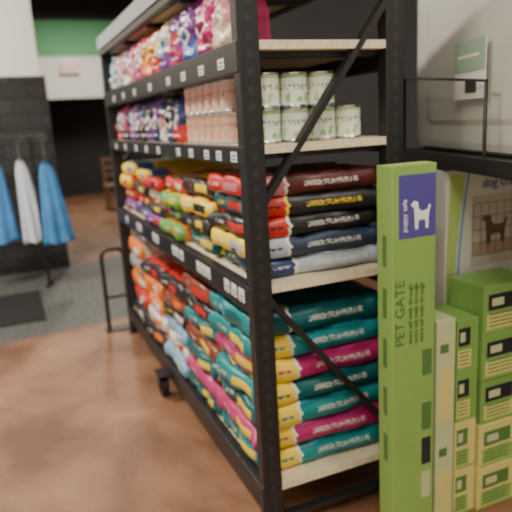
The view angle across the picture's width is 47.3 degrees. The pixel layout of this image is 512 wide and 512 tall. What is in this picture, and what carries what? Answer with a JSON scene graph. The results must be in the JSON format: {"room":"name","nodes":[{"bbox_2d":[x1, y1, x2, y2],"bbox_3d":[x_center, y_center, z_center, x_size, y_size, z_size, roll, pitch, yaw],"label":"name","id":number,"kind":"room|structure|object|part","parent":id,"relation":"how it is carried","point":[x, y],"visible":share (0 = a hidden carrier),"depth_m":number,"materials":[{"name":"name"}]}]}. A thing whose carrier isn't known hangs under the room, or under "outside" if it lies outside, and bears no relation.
{"room":"pet store","nodes":[
{"label":"pet store","id":0,"kind":"room"},
{"bbox_2d":[0,0,39,76],"bbox_3d":[-4.000,-2.627,5.191,3.650,2.080,0.230,-9,14,-22],"label":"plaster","id":1,"kind":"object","parent":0,"point":[18,55],"visible":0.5,"depth_m":5.86,"materials":[{"name":"white paint"}]},
{"bbox_2d":[0,76,68,266],"bbox_3d":[-3.862,-0.636,5.662,3.700,2.020,0.270,-9,14,-22],"label":"tiled wall","id":2,"kind":"structure","parent":0,"point":[24,105],"depth_m":6.05,"materials":[{"name":"black tile"}]},
{"bbox_2d":[0,258,69,276],"bbox_3d":[-3.750,0.325,5.744,3.700,0.100,0.023,-9,14,-22],"label":"baseboard","id":3,"kind":"structure","parent":2,"relation":"attached to","point":[64,262],"depth_m":6.28,"materials":[{"name":"black"}]},
{"bbox_2d":[37,56,162,196],"bbox_3d":[-5.184,-3.105,12.032,6.700,4.100,1.300,-9,14,-22],"label":"wall","id":4,"kind":"structure","parent":0,"point":[80,133],"depth_m":13.20,"materials":[{"name":"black paint"}]},
{"bbox_2d":[59,62,80,73],"bbox_3d":[-3.732,-3.779,11.739,0.414,0.220,0.089,-9,14,-22],"label":"exit sign","id":5,"kind":"object","parent":4,"relation":"attached to","point":[64,67],"visible":1,"depth_m":11.70,"materials":[{"name":"white plastic"}]},
{"bbox_2d":[32,20,113,56],"bbox_3d":[-5.040,-4.153,11.150,6.596,0.680,0.012,-9,14,-22],"label":"band","id":6,"kind":"object","parent":4,"relation":"attached to","point":[52,37],"visible":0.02,"depth_m":11.66,"materials":[{"name":"green paint"}]},
{"bbox_2d":[29,0,134,20],"bbox_3d":[-5.071,-4.726,11.014,6.596,0.500,0.020,-9,14,-22],"label":"band","id":7,"kind":"object","parent":4,"relation":"attached to","point":[107,10],"visible":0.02,"depth_m":11.64,"materials":[{"name":"black paint"}]},
{"bbox_2d":[0,192,511,511],"bbox_3d":[-2.084,0.376,5.553,6.800,0.100,16.700,-9,14,-22],"label":"floor","id":8,"kind":"structure","parent":0,"point":[87,425],"depth_m":3.01,"materials":[{"name":"concrete"}]},
{"bbox_2d":[0,290,45,327],"bbox_3d":[-2.418,0.501,4.850,1.230,0.012,0.950,-9,14,-22],"label":"doormat","id":9,"kind":"object","parent":8,"relation":"on","point":[26,307],"visible":1,"depth_m":4.94,"materials":[{"name":"black rubber"}]},
{"bbox_2d":[0,135,53,287],"bbox_3d":[-2.626,-0.394,5.589,1.441,1.438,0.145,-2,13,6],"label":"rail","id":10,"kind":"object","parent":8,"relation":"on","point":[28,137],"visible":1,"depth_m":5.49,"materials":[{"name":"black metal"}]},
{"bbox_2d":[0,167,19,244],"bbox_3d":[-2.468,-0.599,5.527,0.324,1.018,0.088,-9,14,-22],"label":"smock","id":11,"kind":"object","parent":10,"relation":"hanging from","point":[9,231],"visible":1,"depth_m":5.59,"materials":[{"name":"fabric"}]},
{"bbox_3d":[-2.664,-1.077,5.444,1.441,0.023,0.024,-2,13,6],"label":"rail","id":12,"kind":"part","parent":10,"relation":"part of","materials":[{"name":"black metal"}]},
{"bbox_2d":[16,139,42,243],"bbox_3d":[-2.139,-0.617,5.521,0.233,1.018,0.087,-9,14,-22],"label":"smock","id":13,"kind":"object","parent":10,"relation":"hanging from","point":[30,224],"visible":0.88,"depth_m":5.52,"materials":[{"name":"white fabric"}]},
{"bbox_3d":[-2.053,-0.424,5.535,0.028,1.420,0.027,-9,14,-22],"label":"leg","id":14,"kind":"part","parent":10,"relation":"part of","materials":[{"name":"black metal"}]},
{"bbox_2d":[39,135,75,245],"bbox_3d":[-1.905,-0.614,5.495,0.294,1.038,0.088,-9,14,-22],"label":"smock","id":15,"kind":"object","parent":10,"relation":"hanging from","point":[57,226],"visible":1,"depth_m":5.51,"materials":[{"name":"fabric"}]},
{"bbox_2d":[99,247,129,332],"bbox_3d":[-1.026,0.238,4.288,0.220,0.620,0.120,-9,14,-22],"label":"stand","id":16,"kind":"object","parent":8,"relation":"on","point":[109,329],"visible":0.79,"depth_m":4.27,"materials":[{"name":"black metal"}]},
{"bbox_3d":[-1.009,0.534,4.356,0.220,0.012,0.120,-9,14,-22],"label":"plate","id":17,"kind":"part","parent":16,"relation":"part of","materials":[{"name":"black metal"}]},
{"bbox_2d":[101,156,128,211],"bbox_3d":[-2.500,-1.322,10.654,0.505,0.950,0.485,-9,14,-22],"label":"wooden chair","id":18,"kind":"object","parent":8,"relation":"on","point":[106,185],"visible":0.53,"depth_m":10.71,"materials":[{"name":"brown wood"}]},
{"bbox_3d":[-2.779,-1.333,10.774,0.045,0.950,0.045,-9,14,-22],"label":"leg","id":19,"kind":"part","parent":18,"relation":"part of","materials":[{"name":"brown wood"}]},
{"bbox_3d":[-2.488,-1.302,10.633,0.505,0.040,0.430,-9,14,-22],"label":"seat","id":20,"kind":"part","parent":18,"relation":"part of","materials":[{"name":"brown wood"}]},
{"bbox_3d":[-2.600,-1.007,10.454,0.045,0.440,0.045,-9,14,-22],"label":"leg","id":21,"kind":"part","parent":18,"relation":"part of","materials":[{"name":"brown wood"}]},
{"bbox_2d":[154,367,170,395],"bbox_3d":[-0.511,0.704,3.220,0.062,0.137,0.120,-9,14,-22],"label":"caster wheel","id":22,"kind":"object","parent":8,"relation":"on","point":[163,375],"visible":1,"depth_m":3.19,"materials":[{"name":"black rubber"}]},
{"bbox_3d":[-0.514,0.640,3.206,0.062,0.007,0.120,-9,14,-22],"label":"plate","id":23,"kind":"part","parent":22,"relation":"part of","materials":[{"name":"black metal"}]},
{"bbox_2d":[96,0,403,511],"bbox_3d":[-0.228,-0.249,3.061,0.612,2.030,2.451,-9,14,-22],"label":"metal shelving unit","id":24,"kind":"object","parent":8,"relation":"on","point":[246,56],"visible":0.59,"depth_m":2.00,"materials":[{"name":"black metal"}]},
{"bbox_2d":[129,235,164,325],"bbox_3d":[-0.523,0.124,3.951,0.598,0.537,0.456,-9,14,-22],"label":"bags","id":25,"kind":"object","parent":24,"relation":"on","point":[141,248],"visible":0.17,"depth_m":3.75},
{"bbox_2d":[116,93,187,142],"bbox_3d":[-0.525,-0.740,3.182,0.230,0.214,1.516,-9,14,-22],"label":"pouches","id":26,"kind":"object","parent":24,"relation":"on","point":[160,119],"visible":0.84,"depth_m":2.89},
{"bbox_2d":[139,253,183,345],"bbox_3d":[-0.349,0.235,3.537,0.607,0.488,0.439,-9,14,-22],"label":"bags","id":27,"kind":"object","parent":24,"relation":"on","point":[158,327],"visible":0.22,"depth_m":3.38},
{"bbox_2d":[120,158,209,212],"bbox_3d":[-0.576,-0.474,3.830,0.600,0.310,0.396,-9,14,-22],"label":"bags","id":28,"kind":"object","parent":24,"relation":"on","point":[130,168],"visible":0.3,"depth_m":3.66},
{"bbox_2d":[160,267,191,378],"bbox_3d":[-0.174,0.310,3.152,0.605,0.497,0.451,-9,14,-22],"label":"bags","id":29,"kind":"object","parent":24,"relation":"on","point":[174,305],"visible":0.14,"depth_m":3.02},
{"bbox_2d":[179,249,183,260],"bbox_3d":[-0.331,-0.003,2.603,0.002,0.045,0.050,-9,14,-22],"label":"card","id":30,"kind":"object","parent":24,"relation":"attached to","point":[181,251],"visible":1,"depth_m":2.60,"materials":[{"name":"white paper"}]},
{"bbox_2d":[181,71,185,80],"bbox_3d":[-0.276,-0.680,2.213,0.002,0.032,0.055,-9,14,-22],"label":"card","id":31,"kind":"object","parent":24,"relation":"attached to","point":[182,73],"visible":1,"depth_m":2.21,"materials":[{"name":"white paper"}]},
{"bbox_2d":[134,162,233,216],"bbox_3d":[-0.419,-0.397,3.517,0.576,0.283,0.372,-9,14,-22],"label":"bags","id":32,"kind":"object","parent":24,"relation":"on","point":[144,196],"visible":0.28,"depth_m":3.39},
{"bbox_2d":[142,168,231,226],"bbox_3d":[-0.299,-0.323,3.213,0.584,0.264,0.373,-9,14,-22],"label":"bags","id":33,"kind":"object","parent":24,"relation":"on","point":[156,183],"visible":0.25,"depth_m":3.10},
{"bbox_2d":[109,0,271,89],"bbox_3d":[-0.416,-0.987,2.843,0.276,0.220,2.191,-9,14,-22],"label":"pouches","id":34,"kind":"object","parent":24,"relation":"on","point":[204,26],"visible":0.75,"depth_m":2.26},
{"bbox_2d":[196,260,200,272],"bbox_3d":[-0.233,0.043,2.378,0.002,0.045,0.050,-9,14,-22],"label":"card","id":35,"kind":"object","parent":24,"relation":"attached to","point":[197,262],"visible":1,"depth_m":2.37,"materials":[{"name":"white paper"}]},
{"bbox_2d":[159,169,239,241],"bbox_3d":[-0.160,-0.268,2.895,0.599,0.283,0.403,-9,14,-22],"label":"bags","id":36,"kind":"object","parent":24,"relation":"on","point":[170,198],"visible":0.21,"depth_m":2.79},
{"bbox_2d":[198,65,203,75],"bbox_3d":[-0.189,-0.639,2.015,0.002,0.032,0.055,-9,14,-22],"label":"card","id":37,"kind":"object","parent":24,"relation":"attached to","point":[201,66],"visible":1,"depth_m":2.01,"materials":[{"name":"white paper"}]},
{"bbox_2d":[179,173,224,255],"bbox_3d":[-0.009,-0.209,2.542,0.590,0.310,0.433,-9,14,-22],"label":"bags","id":38,"kind":"object","parent":24,"relation":"on","point":[199,203],"visible":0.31,"depth_m":2.41},
{"bbox_2d":[182,271,223,414],"bbox_3d":[0.001,0.348,2.744,0.606,0.586,0.467,-9,14,-22],"label":"bags","id":39,"kind":"object","parent":24,"relation":"on","point":[204,374],"visible":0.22,"depth_m":2.59},
{"bbox_2d":[201,263,205,276],"bbox_3d":[-0.209,0.054,2.324,0.002,0.045,0.050,-9,14,-22],"label":"card","id":40,"kind":"object","parent":24,"relation":"attached to","point":[202,265],"visible":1,"depth_m":2.32,"materials":[{"name":"white paper"}]},
{"bbox_2d":[204,150,208,158],"bbox_3d":[-0.176,-0.362,2.086,0.002,0.032,0.050,-9,14,-22],"label":"card","id":41,"kind":"object","parent":24,"relation":"attached to","point":[205,151],"visible":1,"depth_m":2.08,"materials":[{"name":"white paper"}]},
{"bbox_2d":[205,266,210,279],"bbox_3d":[-0.186,0.066,2.270,0.002,0.045,0.050,-9,14,-22],"label":"card","id":42,"kind":"object","parent":24,"relation":"attached to","point":[207,268],"visible":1,"depth_m":2.27,"materials":[{"name":"white paper"}]},
{"bbox_2d":[184,78,237,143],"bbox_3d":[-0.129,-0.551,2.256,0.165,0.220,0.506,-9,14,-22],"label":"stack","id":43,"kind":"object","parent":24,"relation":"on","point":[211,118],"visible":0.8,"depth_m":2.15,"materials":[{"name":"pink metal"}]},
{"bbox_2d":[216,151,221,160],"bbox_3d":[-0.125,-0.338,1.969,0.002,0.032,0.050,-9,14,-22],"label":"card","id":44,"kind":"object","parent":24,"relation":"attached to","point":[217,152],"visible":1,"depth_m":1.96,"materials":[{"name":"white paper"}]},
{"bbox_2d":[217,58,223,69],"bbox_3d":[-0.111,-0.602,1.835,0.002,0.032,0.055,-9,14,-22],"label":"card","id":45,"kind":"object","parent":24,"relation":"attached to","point":[221,59],"visible":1,"depth_m":1.83,"materials":[{"name":"white paper"}]},
{"bbox_2d":[224,278,229,292],"bbox_3d":[-0.103,0.105,2.081,0.002,0.045,0.050,-9,14,-22],"label":"card","id":46,"kind":"object","parent":24,"relation":"attached to","point":[226,282],"visible":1,"depth_m":2.08,"materials":[{"name":"white paper"}]},
{"bbox_2d":[230,152,236,162],"bbox_3d":[-0.070,-0.312,1.843,0.002,0.032,0.050,-9,14,-22],"label":"card","id":47,"kind":"object","parent":24,"relation":"attached to","point":[231,153],"visible":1,"depth_m":1.84,"materials":[{"name":"white paper"}]},
{"bbox_2d":[231,282,236,297],"bbox_3d":[-0.076,0.118,2.018,0.002,0.045,0.050,-9,14,-22],"label":"card","id":48,"kind":"object","parent":24,"relation":"attached to","point":[233,286],"visible":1,"depth_m":2.01,"materials":[{"name":"white paper"}]},
{"bbox_2d":[238,287,244,303],"bbox_3d":[-0.048,0.131,1.955,0.002,0.045,0.050,-9,14,-22],"label":"card","id":49,"kind":"object","parent":24,"relation":"attached to","point":[240,291],"visible":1,"depth_m":1.95,"materials":[{"name":"white paper"}]},
{"bbox_2d":[207,162,377,277],"bbox_3d":[0.157,-0.152,2.170,0.610,0.348,0.438,-9,14,-22],"label":"bags","id":50,"kind":"object","parent":24,"relation":"on","point":[320,215],"visible":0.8,"depth_m":2.00},
{"bbox_2d":[208,280,378,468],"bbox_3d":[0.174,0.425,2.326,0.613,0.607,0.478,-9,14,-22],"label":"bags","id":51,"kind":"object","parent":24,"relation":"on","point":[319,415],"visible":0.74,"depth_m":2.14},
{"bbox_2d":[261,71,360,143],"bbox_3d":[0.152,-0.505,1.987,0.398,0.220,0.192,-9,14,-22],"label":"stack","id":52,"kind":"object","parent":24,"relation":"on","point":[288,98],"visible":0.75,"depth_m":1.90,"materials":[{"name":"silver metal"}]},
{"bbox_2d":[377,161,436,511],"bbox_3d":[0.500,0.346,1.943,0.168,1.296,0.083,-9,14,-22],"label":"carton","id":53,"kind":"object","parent":8,"relation":"on","point":[406,192],"visible":1,"depth_m":1.88,"materials":[{"name":"green cardboard"}]},
{"bbox_2d":[382,235,385,266],"bbox_3d":[0.401,-0.015,1.827,0.001,0.100,0.020,-9,14,-22],"label":"print","id":54,"kind":"object","parent":53,"relation":"attached to","point":[383,236],"depth_m":1.83,"materials":[{"name":"green cardboard"}]},
{"bbox_2d":[383,288,386,318],"bbox_3d":[0.410,0.151,1.865,0.001,0.100,0.020,-9,14,-22],"label":"print","id":55,"kind":"object","parent":53,"relation":"attached to","point":[384,289],"depth_m":1.86,"materials":[{"name":"green"}]},
{"bbox_2d":[383,338,386,367],"bbox_3d":[0.420,0.316,1.903,0.001,0.100,0.020,-9,14,-22],"label":"print","id":56,"kind":"object","parent":53,"relation":"attached to","point":[384,339],"depth_m":1.90,"materials":[{"name":"green cardboard"}]},
{"bbox_2d":[383,386,386,415],"bbox_3d":[0.430,0.481,1.942,0.001,0.100,0.020,-9,14,-22],"label":"print","id":57,"kind":"object","parent":53,"relation":"attached to","point":[384,387],"depth_m":1.94,"materials":[{"name":"green"}]},
{"bbox_2d":[384,433,387,461],"bbox_3d":[0.439,0.647,1.980,0.001,0.100,0.020,-9,14,-22],"label":"print","id":58,"kind":"object","parent":53,"relation":"attached to","point":[385,434],"depth_m":1.98,"materials":[{"name":"green"}]},
{"bbox_3d":[0.496,-0.154,1.794,0.138,0.195,0.001,-9,14,-22],"label":"purple panel","id":59,"kind":"part","parent":53,"relation":"part of","materials":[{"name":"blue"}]},
{"bbox_2d":[432,310,455,511],"bbox_3d":[0.620,0.571,2.097,0.079,0.774,0.172,-9,14,-22],"label":"cartons","id":60,"kind":"object","parent":8,"relation":"on","point":[445,324],"visible":0.56,"depth_m":2.00,"materials":[{"name":"yellow"}]},
{"bbox_3d":[0.669,0.850,2.082,0.054,0.193,0.001,-9,14,-22],"label":"yellow panel","id":61,"kind":"part","parent":60,"relation":"part of","materials":[{"name":"yellow cardboard"}]},
{"bbox_3d":[0.647,0.474,1.993,0.054,0.193,0.001,-9,14,-22],"label":"yellow panel","id":62,"kind":"part","parent":60,"relation":"part of","materials":[{"name":"yellow cardboard"}]},
{"bbox_2d":[435,304,478,511],"bbox_3d":[0.709,0.565,2.142,0.097,0.756,0.174,-9,14,-22],"label":"cartons","id":63,"kind":"object","parent":8,"relation":"on","point":[467,324],"visible":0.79,"depth_m":2.06,"materials":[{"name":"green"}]},
{"bbox_2d":[455,474,466,493],"bbox_3d":[0.743,0.827,2.118,0.049,0.065,0.001,-9,14,-22],"label":"label","id":64,"kind":"object","parent":63,"relation":"on","point":[460,479],"depth_m":2.12,"materials":[{"name":"green"}]},
{"bbox_3d":[0.749,0.903,2.137,0.057,0.063,0.001,-9,14,-22],"label":"cream panel","id":65,"kind":"part","parent":63,"relation":"part of","materials":[{"name":"green cardboard"}]},
{"bbox_2d":[456,427,467,446],"bbox_3d":[0.731,0.643,2.073,0.049,0.065,0.001,-9,14,-22],"label":"label","id":66,"kind":"object","parent":63,"relation":"on","point":[461,432],"depth_m":2.07,"materials":[{"name":"green"}]},
{"bbox_3d":[0.738,0.720,2.092,0.057,0.063,0.001,-9,14,-22],"label":"cream panel","id":67,"kind":"part","parent":63,"relation":"part of","materials":[{"name":"green cardboard"}]},
{"bbox_2d":[458,378,468,397],"bbox_3d":[0.721,0.460,2.030,0.049,0.065,0.001,-9,14,-22],"label":"photo","id":68,"kind":"object","parent":63,"relation":"on","point":[463,383],"depth_m":2.03,"materials":[{"name":"black paper"}]},
{"bbox_3d":[0.727,0.536,2.049,0.057,0.063,0.001,-9,14,-22],"label":"cream panel","id":69,"kind":"part","parent":63,"relation":"part of","materials":[{"name":"yellow cardboard"}]},
{"bbox_3d":[0.717,0.352,2.008,0.057,0.063,0.001,-9,14,-22],"label":"cream panel","id":70,"kind":"part","parent":63,"relation":"part of","materials":[{"name":"yellow cardboard"}]},
{"bbox_2d":[459,327,470,346],"bbox_3d":[0.711,0.276,1.989,0.049,0.065,0.001,-9,14,-22],"label":"photo","id":71,"kind":"object","parent":63,"relation":"on","point":[464,332],"depth_m":1.99,"materials":[{"name":"black paper"}]},
{"bbox_2d":[403,77,511,180],"bbox_3d":[0.973,-0.248,2.157,0.592,2.300,1.037,-4,13,-4],"label":"frame","id":72,"kind":"object","parent":8,"relation":"on","point":[500,167],"visible":0.69,"depth_m":1.94,"materials":[{"name":"black metal"}]},
{"bbox_3d":[0.956,-0.373,2.127,0.550,0.020,1.037,-4,13,-4],"label":"shelf","id":73,"kind":"part","parent":72,"relation":"part of","materials":[{"name":"black metal"}]},
{"bbox_2d":[417,0,511,156],"bbox_3d":[0.901,-0.749,2.046,0.356,0.750,1.020,-4,13,-4],"label":"pet carrier","id":74,"kind":"object","parent":72,"relation":"on","point":[443,123],"visible":0.97,"depth_m":2.08,"materials":[{"name":"grey plastic"}]},
{"bbox_2d":[454,35,486,100],"bbox_3d":[0.725,-0.624,1.960,0.026,0.190,0.230,-4,13,-4],"label":"label","id":75,"kind":"object","parent":74,"relation":"attached to","point":[470,56],"visible":0.93,"depth_m":1.95,"materials":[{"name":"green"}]},
{"bbox_2d":[435,168,511,305],"bbox_3d":[0.970,0.242,2.409,0.595,1.235,0.134,-9,14,-22],"label":"carton","id":76,"kind":"object","parent":8,"relation":"on","point":[474,211],"visible":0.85,"depth_m":2.20,"materials":[{"name":"grey cardboard"}]},
{"bbox_2d":[470,192,511,266],"bbox_3d":[1.006,-0.118,2.279,0.425,0.270,0.002,-9,14,-22],"label":"photo","id":77,"kind":"object","parent":76,"relation":"attached to","point":[490,212],"depth_m":2.23,"materials":[{"name":"beige paper"}]},
{"bbox_2d":[450,267,511,510],"bbox_3d":[0.872,0.492,2.186,0.244,0.860,0.176,-9,14,-22],"label":"cartons","id":78,"kind":"object","parent":8,"relation":"on","point":[486,294],"visible":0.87,"depth_m":2.09,"materials":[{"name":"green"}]},
{"bbox_2d":[482,466,508,488],"bbox_3d":[0.887,0.821,2.163,0.125,0.056,0.001,-9,14,-22],"label":"label","id":79,"kind":"object","parent":78,"relation":"on","point":[496,477],"depth_m":2.16,"materials":[{"name":"green paper"}]},
{"bbox_3d":[0.895,0.888,2.181,0.144,0.056,0.001,-9,14,-22],"label":"cream panel","id":80,"kind":"part","parent":78,"relation":"part of","materials":[{"name":"green cardboard"}]},
{"bbox_3d":[0.886,0.721,2.144,0.144,0.056,0.001,-9,14,-22],"label":"cream panel","id":81,"kind":"part","parent":78,"relation":"part of","materials":[{"name":"green cardboard"}]},
{"bbox_2d":[484,424,510,446],"bbox_3d":[0.878,0.653,2.127,0.125,0.056,0.001,-9,14,-22],"label":"label","id":82,"kind":"object","parent":78,"relation":"on","point":[497,435],"depth_m":2.13,"materials":[{"name":"green paper"}]},
{"bbox_3d":[0.878,0.552,2.109,0.144,0.056,0.001,-9,14,-22],"label":"cream panel","id":83,"kind":"part","parent":78,"relation":"part of","materials":[{"name":"yellow cardboard"}]},
{"bbox_2d":[485,381,511,402],"bbox_3d":[0.870,0.485,2.091,0.125,0.056,0.001,-9,14,-22],"label":"label","id":84,"kind":"object","parent":78,"relation":"on","point":[495,391],"depth_m":2.09,"materials":[{"name":"black"}]},
{"bbox_3d":[0.866,0.387,2.065,0.144,0.056,0.001,-9,14,-22],"label":"cream panel","id":85,"kind":"part","parent":78,"relation":"part of","materials":[{"name":"yellow cardboard"}]},
{"bbox_2d":[487,337,511,357],"bbox_3d":[0.858,0.319,2.047,0.125,0.056,0.001,-9,14,-22],"label":"photo","id":86,"kind":"object","parent":78,"relation":"on","point":[497,347],"depth_m":2.04,"materials":[{"name":"black"}]},
{"bbox_3d":[0.857,0.219,2.027,0.144,0.056,0.001,-9,14,-22],"label":"cream panel","id":87,"kind":"part","parent":78,"relation":"part of","materials":[{"name":"yellow cardboard"}]},
{"bbox_2d":[488,290,511,310],"bbox_3d":[0.848,0.152,2.009,0.125,0.056,0.001,-9,14,-22],"label":"photo","id":88,"kind":"object","parent":78,"relation":"on","point":[498,300],"depth_m":2.00,"materials":[{"name":"black"}]},
{"bbox_2d":[166,0,438,224],"bbox_3d":[1.108,-2.021,5.785,0.100,4.100,15.300,-9,14,-22],"label":"wall","id":89,"kind":"structure","parent":0,"point":[317,19],"depth_m":5.95,"materials":[{"name":"grey paint"}]}
]}

